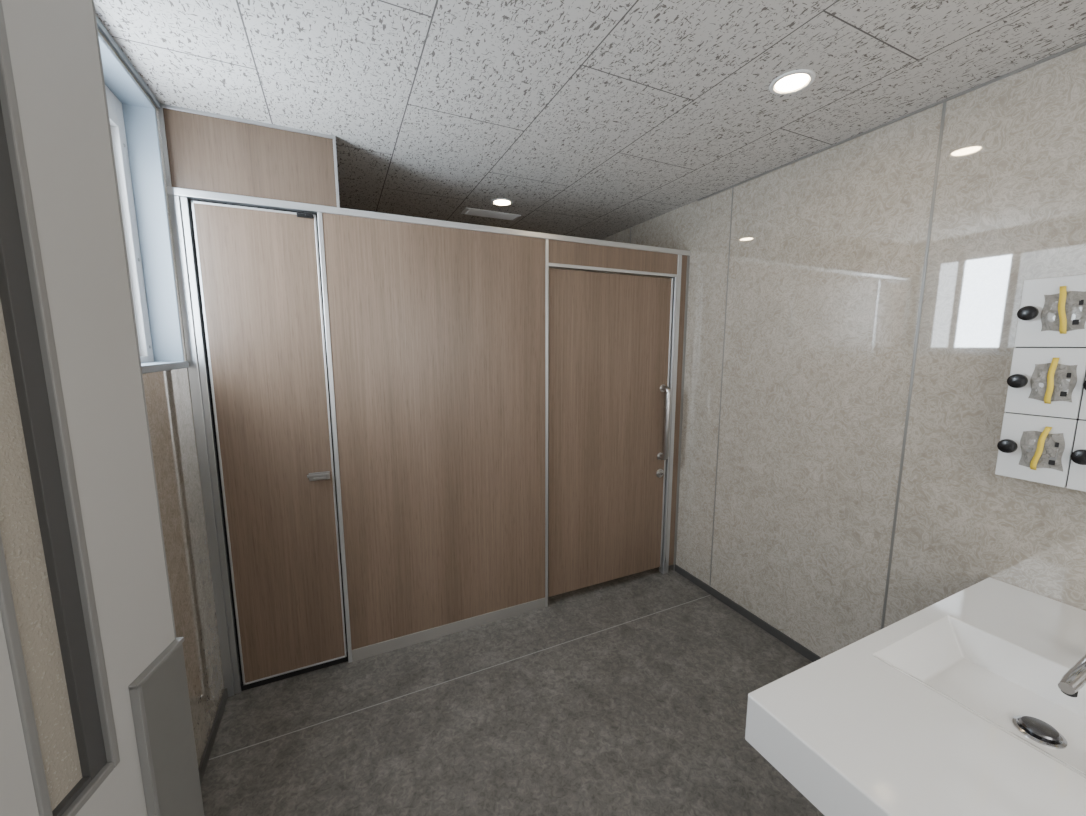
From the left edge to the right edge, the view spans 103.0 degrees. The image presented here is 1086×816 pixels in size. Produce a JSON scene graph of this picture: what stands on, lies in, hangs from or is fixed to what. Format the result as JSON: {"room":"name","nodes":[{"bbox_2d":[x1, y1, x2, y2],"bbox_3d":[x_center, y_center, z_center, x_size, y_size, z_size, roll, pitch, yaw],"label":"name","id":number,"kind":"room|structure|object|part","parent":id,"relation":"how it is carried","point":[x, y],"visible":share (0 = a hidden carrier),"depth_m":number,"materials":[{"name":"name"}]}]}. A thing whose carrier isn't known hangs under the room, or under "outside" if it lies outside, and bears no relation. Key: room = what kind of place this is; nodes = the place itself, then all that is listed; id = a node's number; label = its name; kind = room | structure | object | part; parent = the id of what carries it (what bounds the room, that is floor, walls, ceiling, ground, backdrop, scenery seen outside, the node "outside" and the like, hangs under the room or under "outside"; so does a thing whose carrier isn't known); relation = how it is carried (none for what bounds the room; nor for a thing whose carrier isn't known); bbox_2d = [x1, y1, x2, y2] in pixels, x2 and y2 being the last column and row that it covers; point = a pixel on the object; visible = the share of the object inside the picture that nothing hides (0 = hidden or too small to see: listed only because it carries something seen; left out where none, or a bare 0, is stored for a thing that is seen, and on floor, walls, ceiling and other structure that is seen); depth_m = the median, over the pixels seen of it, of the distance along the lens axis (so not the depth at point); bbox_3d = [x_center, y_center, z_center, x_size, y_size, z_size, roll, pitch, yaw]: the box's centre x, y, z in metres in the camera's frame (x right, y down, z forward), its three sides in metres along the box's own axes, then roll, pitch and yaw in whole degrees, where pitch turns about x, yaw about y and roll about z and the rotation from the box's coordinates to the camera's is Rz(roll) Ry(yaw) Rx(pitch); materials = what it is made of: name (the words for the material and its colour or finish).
{"room":"public restroom","nodes":[
{"label":"public restroom","id":0,"kind":"room"},
{"bbox_2d":[98,29,223,767],"bbox_3d":[-1.066,0.197,0.887,0.150,2.361,4.250,-4,9,-25],"label":"wall","id":1,"kind":"structure","parent":0,"point":[167,393],"depth_m":1.54,"materials":[{"name":"beige stone"}]},
{"bbox_2d":[0,0,176,815],"bbox_3d":[-0.619,0.390,0.428,0.035,2.092,0.704,-1,8,-10],"label":"leaf","id":2,"kind":"object","parent":1,"relation":"attached to","point":[53,47],"depth_m":0.63,"materials":[{"name":"grey metal"}]},
{"bbox_2d":[0,299,81,810],"bbox_3d":[-0.643,0.012,0.504,0.006,1.033,0.062,-1,8,-10],"label":"glass","id":3,"kind":"object","parent":2,"relation":"in","point":[19,523],"visible":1,"depth_m":0.54,"materials":[{"name":"beige"}]},
{"bbox_2d":[0,101,106,815],"bbox_3d":[-0.645,0.011,0.515,0.026,1.045,0.092,-1,8,-10],"label":"glazing gasket","id":4,"kind":"object","parent":2,"relation":"attached to","point":[15,289],"visible":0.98,"depth_m":0.56,"materials":[{"name":"grey rubber"}]},
{"bbox_2d":[0,0,119,815],"bbox_3d":[-0.644,0.011,0.515,0.040,1.069,0.116,-1,8,-10],"label":"window frame","id":5,"kind":"structure","parent":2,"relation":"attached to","point":[8,98],"depth_m":0.54,"materials":[{"name":"grey metal"}]},
{"bbox_3d":[-0.682,0.342,0.769,0.035,2.092,0.004,-1,8,-10],"label":"edge strip","id":6,"kind":"part","parent":2,"relation":"part of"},
{"bbox_2d":[128,637,183,815],"bbox_3d":[-0.649,0.850,0.789,0.013,0.860,0.116,-1,8,-10],"label":"plate","id":7,"kind":"object","parent":2,"relation":"attached to","point":[135,688],"visible":1,"depth_m":0.69,"materials":[{"name":"grey metal"}]},
{"bbox_2d":[110,126,140,355],"bbox_3d":[-1.178,-0.477,0.931,0.039,0.746,1.171,-4,9,-25],"label":"window","id":8,"kind":"structure","parent":1,"relation":"in","point":[110,126],"depth_m":1.46,"materials":[{"name":"white"}]},
{"bbox_2d":[96,15,160,108],"bbox_3d":[-0.727,-0.887,0.197,0.008,0.020,2.997,-4,9,-25],"label":"trim","id":9,"kind":"structure","parent":1,"relation":"attached to","point":[101,27],"depth_m":1.29,"materials":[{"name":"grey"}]},
{"bbox_2d":[105,85,153,362],"bbox_3d":[-1.175,-0.515,0.930,0.065,0.866,1.276,-4,9,-25],"label":"frame","id":10,"kind":"object","parent":1,"relation":"attached to","point":[115,110],"visible":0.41,"depth_m":1.47,"materials":[{"name":"white metal"}]},
{"bbox_2d":[98,32,184,361],"bbox_3d":[-1.115,-0.519,0.958,0.106,0.890,1.300,-4,9,-25],"label":"lining","id":11,"kind":"object","parent":1,"relation":"attached to","point":[139,113],"visible":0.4,"depth_m":1.52,"materials":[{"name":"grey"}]},
{"bbox_2d":[141,361,188,373],"bbox_3d":[-1.110,-0.079,1.020,0.116,0.024,1.315,-4,9,-25],"label":"sill","id":12,"kind":"structure","parent":1,"relation":"attached to","point":[147,367],"depth_m":1.40,"materials":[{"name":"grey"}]},
{"bbox_2d":[198,688,227,785],"bbox_3d":[-0.983,1.342,1.060,0.010,0.045,1.798,-4,9,-25],"label":"baseboard","id":13,"kind":"structure","parent":1,"relation":"attached to","point":[203,764],"depth_m":1.65,"materials":[{"name":"grey tile"}]},
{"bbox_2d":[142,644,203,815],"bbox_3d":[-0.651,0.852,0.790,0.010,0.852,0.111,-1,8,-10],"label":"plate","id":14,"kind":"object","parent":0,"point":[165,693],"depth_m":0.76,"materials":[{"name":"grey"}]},
{"bbox_2d":[189,199,316,216],"bbox_3d":[-1.139,-0.794,1.720,0.427,0.012,0.015,-4,9,-25],"label":"top gap","id":15,"kind":"object","parent":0,"point":[190,200],"depth_m":1.70,"materials":[{"name":"black"}]},
{"bbox_2d":[316,217,584,552],"bbox_3d":[-0.803,-0.160,3.420,2.811,2.361,0.150,-4,9,-25],"label":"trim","id":16,"kind":"structure","parent":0,"point":[316,217],"depth_m":3.02,"materials":[{"name":"metal"}]},
{"bbox_2d":[201,553,823,815],"bbox_3d":[0.137,1.336,1.623,2.811,0.100,4.550,-4,9,-25],"label":"floor","id":17,"kind":"structure","parent":0,"point":[645,716],"depth_m":1.75,"materials":[{"name":"grey tile"}]},
{"bbox_2d":[168,195,240,696],"bbox_3d":[-1.356,0.231,1.754,0.055,2.052,0.049,-4,9,-25],"label":"wall post","id":18,"kind":"object","parent":17,"relation":"on","point":[179,207],"visible":0.93,"depth_m":1.72,"materials":[{"name":"grey metal"}]},
{"bbox_2d":[189,202,242,682],"bbox_3d":[-1.330,0.228,1.775,0.011,2.052,0.013,-4,9,-25],"label":"hinge gap","id":19,"kind":"object","parent":18,"relation":"attached to","point":[190,205],"visible":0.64,"depth_m":1.75,"materials":[{"name":"black rubber"}]},
{"bbox_2d":[194,203,344,682],"bbox_3d":[-1.124,0.208,1.835,0.401,1.993,0.062,-4,9,-25],"label":"leaf","id":20,"kind":"object","parent":18,"relation":"attached to","point":[259,269],"depth_m":1.82,"materials":[{"name":"brown wood"}]},
{"bbox_2d":[296,212,313,218],"bbox_3d":[-0.971,-0.787,1.761,0.060,0.022,0.014,-4,9,-25],"label":"door closer pivot","id":21,"kind":"structure","parent":20,"relation":"attached to","point":[309,215],"depth_m":1.76,"materials":[{"name":"black metal"}]},
{"bbox_3d":[-0.985,0.302,1.897,0.088,0.032,0.030,-4,9,-25],"label":"handle","id":22,"kind":"part","parent":20,"relation":"part of","materials":[{"name":"silver metal"}]},
{"bbox_2d":[309,471,329,480],"bbox_3d":[-0.989,0.302,1.912,0.083,0.036,0.004,-4,9,-25],"label":"plate","id":23,"kind":"object","parent":20,"relation":"attached to","point":[310,479],"depth_m":1.90,"materials":[{"name":"silver metal"}]},
{"bbox_2d":[241,652,347,690],"bbox_3d":[-1.138,1.216,2.001,0.430,0.033,0.023,-4,9,-25],"label":"threshold","id":24,"kind":"object","parent":17,"relation":"on","point":[345,659],"visible":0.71,"depth_m":1.98,"materials":[{"name":"black"}]},
{"bbox_2d":[317,212,351,662],"bbox_3d":[-0.933,0.203,1.950,0.018,2.052,0.043,-4,9,-25],"label":"post","id":25,"kind":"object","parent":17,"relation":"on","point":[319,214],"visible":0.89,"depth_m":1.91,"materials":[{"name":"silver metal"}]},
{"bbox_2d":[158,103,686,649],"bbox_3d":[-0.512,-0.071,2.789,2.493,2.361,1.251,-4,9,-25],"label":"wall","id":26,"kind":"structure","parent":17,"relation":"on","point":[437,334],"depth_m":2.09,"materials":[{"name":"brown wood"}]},
{"bbox_3d":[-1.121,-0.967,1.695,0.572,0.281,0.039,-4,9,-25],"label":"panel frame","id":27,"kind":"part","parent":26,"relation":"part of","materials":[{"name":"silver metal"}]},
{"bbox_3d":[-1.119,-0.963,1.696,0.553,0.273,0.025,-4,9,-25],"label":"panel","id":28,"kind":"part","parent":26,"relation":"part of","materials":[{"name":"brown wood"}]},
{"bbox_2d":[191,201,346,684],"bbox_3d":[-1.130,0.206,1.849,0.413,2.005,0.033,-4,9,-25],"label":"trim","id":29,"kind":"structure","parent":26,"relation":"attached to","point":[192,202],"depth_m":1.81,"materials":[{"name":"silver metal"}]},
{"bbox_2d":[167,186,689,255],"bbox_3d":[-0.245,-0.872,2.126,2.511,0.028,0.049,-4,9,-25],"label":"top rail","id":30,"kind":"object","parent":26,"relation":"attached to","point":[182,192],"visible":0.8,"depth_m":1.89,"materials":[{"name":"silver metal"}]},
{"bbox_3d":[-0.459,0.142,2.167,1.030,1.992,0.034,-4,9,-25],"label":"panel","id":31,"kind":"part","parent":26,"relation":"part of","materials":[{"name":"brown wood"}]},
{"bbox_2d":[352,598,544,660],"bbox_3d":[-0.459,1.159,2.309,1.030,0.060,0.037,-4,9,-25],"label":"kick plate","id":32,"kind":"object","parent":26,"relation":"attached to","point":[425,635],"visible":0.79,"depth_m":2.26,"materials":[{"name":"grey metal"}]},
{"bbox_2d":[549,263,677,277],"bbox_3d":[0.415,-0.777,2.452,0.871,0.017,0.039,-4,9,-25],"label":"header rail","id":33,"kind":"object","parent":26,"relation":"attached to","point":[551,265],"visible":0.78,"depth_m":2.42,"materials":[{"name":"silver metal"}]},
{"bbox_3d":[0.429,-0.845,2.452,0.904,0.117,0.034,-4,9,-25],"label":"header panel","id":34,"kind":"part","parent":26,"relation":"part of","materials":[{"name":"brown wood"}]},
{"bbox_3d":[0.854,0.063,2.783,0.045,2.007,0.033,-4,9,-25],"label":"panel","id":35,"kind":"part","parent":26,"relation":"part of","materials":[{"name":"beige stone"}]},
{"bbox_2d":[209,595,709,759],"bbox_3d":[-0.105,1.217,2.110,2.497,0.003,0.004,-4,9,-25],"label":"trim","id":36,"kind":"structure","parent":17,"relation":"in","point":[708,595],"depth_m":1.92,"materials":[{"name":"grey metal"}]},
{"bbox_2d":[545,239,548,606],"bbox_3d":[0.013,0.141,2.393,0.016,2.052,0.043,-4,9,-25],"label":"slim post","id":37,"kind":"object","parent":17,"relation":"on","point":[547,240],"visible":0.57,"depth_m":2.37,"materials":[{"name":"silver metal"}]},
{"bbox_2d":[548,269,672,596],"bbox_3d":[0.404,0.160,2.587,0.836,1.869,0.035,-4,9,-25],"label":"leaf","id":38,"kind":"object","parent":37,"relation":"attached to","point":[608,334],"depth_m":2.55,"materials":[{"name":"brown wood"}]},
{"bbox_2d":[656,469,663,477],"bbox_3d":[0.751,0.418,2.760,0.056,0.056,0.022,-4,9,-25],"label":"rose","id":39,"kind":"object","parent":38,"relation":"attached to","point":[659,471],"visible":0.99,"depth_m":2.75,"materials":[{"name":"silver metal"}]},
{"bbox_2d":[659,386,670,459],"bbox_3d":[0.761,0.097,2.693,0.033,0.468,0.069,-4,9,-25],"label":"door handle","id":40,"kind":"object","parent":38,"relation":"attached to","point":[664,456],"depth_m":2.67,"materials":[{"name":"silver metal"}]},
{"bbox_3d":[0.777,0.136,2.761,0.010,1.869,0.035,-4,9,-25],"label":"leading edge","id":41,"kind":"part","parent":38,"relation":"part of","materials":[{"name":"silver metal"}]},
{"bbox_2d":[659,254,681,573],"bbox_3d":[0.812,0.088,2.765,0.046,2.052,0.045,-4,9,-25],"label":"post","id":42,"kind":"object","parent":17,"relation":"on","point":[676,280],"visible":0.74,"depth_m":2.74,"materials":[{"name":"silver metal"}]},
{"bbox_2d":[745,577,1085,815],"bbox_3d":[1.262,1.048,0.740,1.187,0.717,1.220,-4,9,-25],"label":"sink","id":43,"kind":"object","parent":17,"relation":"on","point":[956,706],"depth_m":0.96,"materials":[{"name":"white ceramic"}]},
{"bbox_2d":[1058,654,1085,696],"bbox_3d":[1.259,0.573,0.983,0.338,0.156,0.058,-4,9,-25],"label":"faucet","id":44,"kind":"object","parent":43,"relation":"on","point":[1073,680],"visible":1,"depth_m":0.92,"materials":[{"name":"silver metal"}]},
{"bbox_2d":[94,0,1085,239],"bbox_3d":[0.137,-1.101,1.278,2.811,0.100,4.550,-4,9,-25],"label":"ceiling","id":45,"kind":"structure","parent":0,"point":[597,119],"depth_m":1.39,"materials":[{"name":"tile"}]},
{"bbox_2d":[461,207,520,220],"bbox_3d":[-0.339,-1.264,2.826,0.370,0.009,0.130,-4,9,-25],"label":"ceiling vent","id":46,"kind":"object","parent":45,"relation":"attached to","point":[467,211],"depth_m":2.81,"materials":[{"name":"grey metal"}]},
{"bbox_2d":[491,198,512,205],"bbox_3d":[-0.245,-1.232,2.591,0.132,0.006,0.132,-4,9,-25],"label":"recessed light","id":47,"kind":"object","parent":45,"relation":"in","point":[499,201],"visible":1,"depth_m":2.58,"materials":[{"name":"white plastic"}]},
{"bbox_2d":[494,200,509,204],"bbox_3d":[-0.245,-1.233,2.591,0.094,0.004,0.094,6,10,38],"label":"diffuser","id":48,"kind":"object","parent":47,"relation":"attached to","point":[496,202],"depth_m":2.59,"materials":[{"name":"beige plastic"}]},
{"bbox_2d":[769,69,815,94],"bbox_3d":[0.817,-1.067,1.418,0.132,0.006,0.132,-4,9,-25],"label":"recessed light","id":49,"kind":"object","parent":45,"relation":"in","point":[794,81],"visible":1,"depth_m":1.41,"materials":[{"name":"white"}]},
{"bbox_2d":[776,74,808,90],"bbox_3d":[0.817,-1.067,1.418,0.094,0.004,0.094,6,10,38],"label":"diffuser","id":50,"kind":"object","parent":49,"relation":"attached to","point":[788,82],"depth_m":1.41,"materials":[{"name":"beige plastic"}]},
{"bbox_2d":[585,46,1085,657],"bbox_3d":[1.340,0.038,2.013,0.150,2.361,4.250,-4,9,-25],"label":"wall","id":51,"kind":"structure","parent":0,"point":[828,247],"depth_m":1.76,"materials":[{"name":"beige stone"}]},
{"bbox_2d":[669,256,689,570],"bbox_3d":[0.882,0.083,2.800,0.018,2.052,0.042,-4,9,-25],"label":"channel","id":52,"kind":"object","parent":51,"relation":"attached to","point":[672,567],"visible":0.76,"depth_m":2.77,"materials":[{"name":"grey metal"}]},
{"bbox_2d":[709,187,733,584],"bbox_3d":[1.030,-0.054,2.495,0.012,2.310,0.007,-4,9,-25],"label":"trim","id":53,"kind":"structure","parent":51,"relation":"attached to","point":[733,187],"depth_m":2.48,"materials":[{"name":"grey metal"}]},
{"bbox_2d":[675,564,820,661],"bbox_3d":[1.535,1.269,1.582,0.010,0.045,2.997,-4,9,-25],"label":"baseboard","id":54,"kind":"structure","parent":51,"relation":"attached to","point":[779,635],"depth_m":2.37,"materials":[{"name":"grey"}]},
{"bbox_2d":[697,41,1085,200],"bbox_3d":[1.546,-1.040,1.234,0.008,0.008,2.949,-4,9,-25],"label":"trim","id":55,"kind":"structure","parent":51,"relation":"attached to","point":[1080,45],"depth_m":1.57,"materials":[{"name":"grey metal"}]},
{"bbox_2d":[880,101,946,629],"bbox_3d":[1.418,0.060,1.682,0.012,2.310,0.010,-4,9,-25],"label":"trim","id":56,"kind":"structure","parent":51,"relation":"attached to","point":[944,103],"depth_m":1.64,"materials":[{"name":"grey metal"}]},
{"bbox_2d":[995,274,1085,491],"bbox_3d":[1.580,-0.060,1.158,0.128,0.608,0.456,-4,9,-25],"label":"locker","id":57,"kind":"object","parent":51,"relation":"attached to","point":[1043,437],"visible":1,"depth_m":1.27,"materials":[{"name":"white metal"}]},
{"bbox_3d":[1.449,0.118,1.346,0.028,0.044,0.044,-4,9,-25],"label":"knob","id":58,"kind":"part","parent":57,"relation":"part of","materials":[{"name":"black plastic"}]},
{"bbox_3d":[1.449,-0.082,1.318,0.028,0.044,0.044,-4,9,-25],"label":"knob","id":59,"kind":"part","parent":57,"relation":"part of","materials":[{"name":"black plastic"}]},
{"bbox_3d":[1.449,-0.283,1.290,0.028,0.044,0.044,-4,9,-25],"label":"knob","id":60,"kind":"part","parent":57,"relation":"part of","materials":[{"name":"black plastic"}]},
{"bbox_3d":[1.514,0.137,1.210,0.028,0.044,0.044,-4,9,-25],"label":"knob","id":61,"kind":"part","parent":57,"relation":"part of","materials":[{"name":"black plastic"}]}
]}

